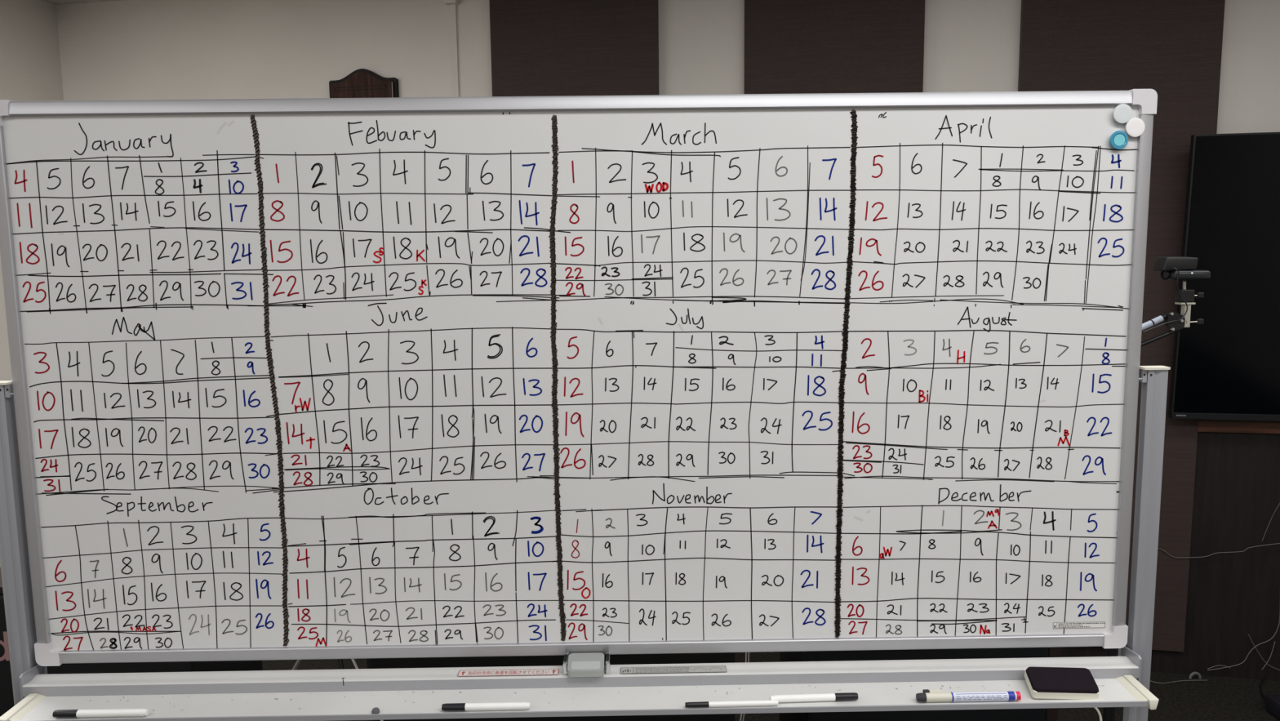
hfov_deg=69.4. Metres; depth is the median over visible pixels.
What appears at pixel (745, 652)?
cable
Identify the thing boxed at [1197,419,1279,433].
trim
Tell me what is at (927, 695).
marker pen
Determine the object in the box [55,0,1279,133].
wall
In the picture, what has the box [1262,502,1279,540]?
cable
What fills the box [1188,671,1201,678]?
strap
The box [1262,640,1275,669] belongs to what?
cable
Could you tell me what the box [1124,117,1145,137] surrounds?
magnet
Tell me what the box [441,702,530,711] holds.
marker pen
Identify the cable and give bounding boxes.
[739,652,746,720]
[742,652,749,720]
[1093,706,1102,720]
[1150,679,1207,683]
[1157,542,1279,557]
[1207,612,1279,670]
[1248,633,1279,670]
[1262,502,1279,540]
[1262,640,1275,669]
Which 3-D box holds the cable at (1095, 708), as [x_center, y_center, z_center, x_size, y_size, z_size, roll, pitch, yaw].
[1.508,1.194,3.069,0.075,0.008,0.331,0,7,9]
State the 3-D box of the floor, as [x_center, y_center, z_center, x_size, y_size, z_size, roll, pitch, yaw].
[0.194,1.551,0.744,6.600,0.100,6.000,1,7,11]
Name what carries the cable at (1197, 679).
on the floor
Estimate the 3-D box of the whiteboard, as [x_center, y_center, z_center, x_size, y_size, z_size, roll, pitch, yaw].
[-0.092,0.493,1.512,1.930,1.819,0.480,-1,7,-1]
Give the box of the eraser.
[1023,666,1099,699]
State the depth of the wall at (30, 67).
3.81 m
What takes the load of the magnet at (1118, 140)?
attached to the whiteboard
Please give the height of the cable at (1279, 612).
0.330 m
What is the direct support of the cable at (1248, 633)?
attached to the wall at (124, 50)
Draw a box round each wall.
[0,0,63,566]
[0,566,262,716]
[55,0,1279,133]
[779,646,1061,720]
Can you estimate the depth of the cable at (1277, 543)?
3.31 m
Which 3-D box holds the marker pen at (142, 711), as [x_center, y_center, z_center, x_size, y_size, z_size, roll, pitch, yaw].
[-0.841,0.550,1.443,0.144,0.012,0.012,-1,7,-1]
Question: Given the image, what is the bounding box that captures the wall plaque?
[328,68,399,97]
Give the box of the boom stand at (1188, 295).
[1102,288,1204,720]
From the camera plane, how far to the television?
3.11 m
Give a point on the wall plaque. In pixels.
(362, 82)
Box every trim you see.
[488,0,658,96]
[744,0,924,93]
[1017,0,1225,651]
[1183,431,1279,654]
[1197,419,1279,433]
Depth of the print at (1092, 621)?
1.57 m
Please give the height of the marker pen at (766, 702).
0.008 m
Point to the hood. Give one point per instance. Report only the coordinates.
(1162, 263)
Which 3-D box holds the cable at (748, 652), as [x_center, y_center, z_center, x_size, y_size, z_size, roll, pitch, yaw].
[0.239,0.944,2.116,0.025,0.759,0.003,-1,7,-1]
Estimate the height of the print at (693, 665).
0.001 m
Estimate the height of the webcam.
0.149 m
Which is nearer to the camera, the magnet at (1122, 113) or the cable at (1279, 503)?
the magnet at (1122, 113)
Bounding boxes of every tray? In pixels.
[0,674,1159,720]
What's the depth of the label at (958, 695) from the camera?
1.45 m
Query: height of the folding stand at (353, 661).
0.969 m
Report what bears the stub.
on the whiteboard
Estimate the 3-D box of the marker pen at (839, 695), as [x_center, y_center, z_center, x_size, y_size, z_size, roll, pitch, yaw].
[0.276,0.534,1.466,0.139,0.012,0.012,-1,7,-2]
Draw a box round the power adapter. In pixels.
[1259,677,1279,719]
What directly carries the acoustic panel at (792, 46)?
attached to the wall at (124, 50)
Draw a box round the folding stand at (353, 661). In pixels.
[292,658,384,720]
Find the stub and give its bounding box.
[371,706,379,713]
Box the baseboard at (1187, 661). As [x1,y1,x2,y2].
[1060,646,1279,679]
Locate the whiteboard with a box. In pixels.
[0,88,1170,720]
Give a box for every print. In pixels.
[620,665,726,673]
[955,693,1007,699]
[1053,621,1105,628]
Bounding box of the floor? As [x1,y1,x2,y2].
[262,651,1279,720]
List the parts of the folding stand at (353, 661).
leg, leg, leg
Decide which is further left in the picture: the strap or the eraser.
the eraser
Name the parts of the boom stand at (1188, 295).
arm, arm, spigot plate, wing knob, wing knob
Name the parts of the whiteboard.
frame corner, pivot plate, post, frame rail, frame corner, lever post, frame rail, rail, rail, frame rail, locking lever, frame corner, frame rail, pivot plate, frame corner, post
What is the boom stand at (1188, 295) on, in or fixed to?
on the floor
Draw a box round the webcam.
[1142,256,1210,332]
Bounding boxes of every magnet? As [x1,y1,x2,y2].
[1109,130,1128,149]
[1112,103,1132,124]
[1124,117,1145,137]
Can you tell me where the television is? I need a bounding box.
[1168,132,1279,421]
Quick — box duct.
[443,0,459,97]
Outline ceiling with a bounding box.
[40,0,122,4]
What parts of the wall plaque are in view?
name strip frame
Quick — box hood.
[1152,256,1198,271]
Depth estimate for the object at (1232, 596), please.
3.32 m
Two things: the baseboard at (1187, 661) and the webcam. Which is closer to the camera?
the webcam
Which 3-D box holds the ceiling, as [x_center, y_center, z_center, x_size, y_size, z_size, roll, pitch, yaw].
[0.163,-1.166,0.408,6.600,0.100,6.000,1,7,11]
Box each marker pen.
[52,707,148,717]
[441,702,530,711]
[684,699,778,706]
[769,692,857,702]
[915,688,1021,702]

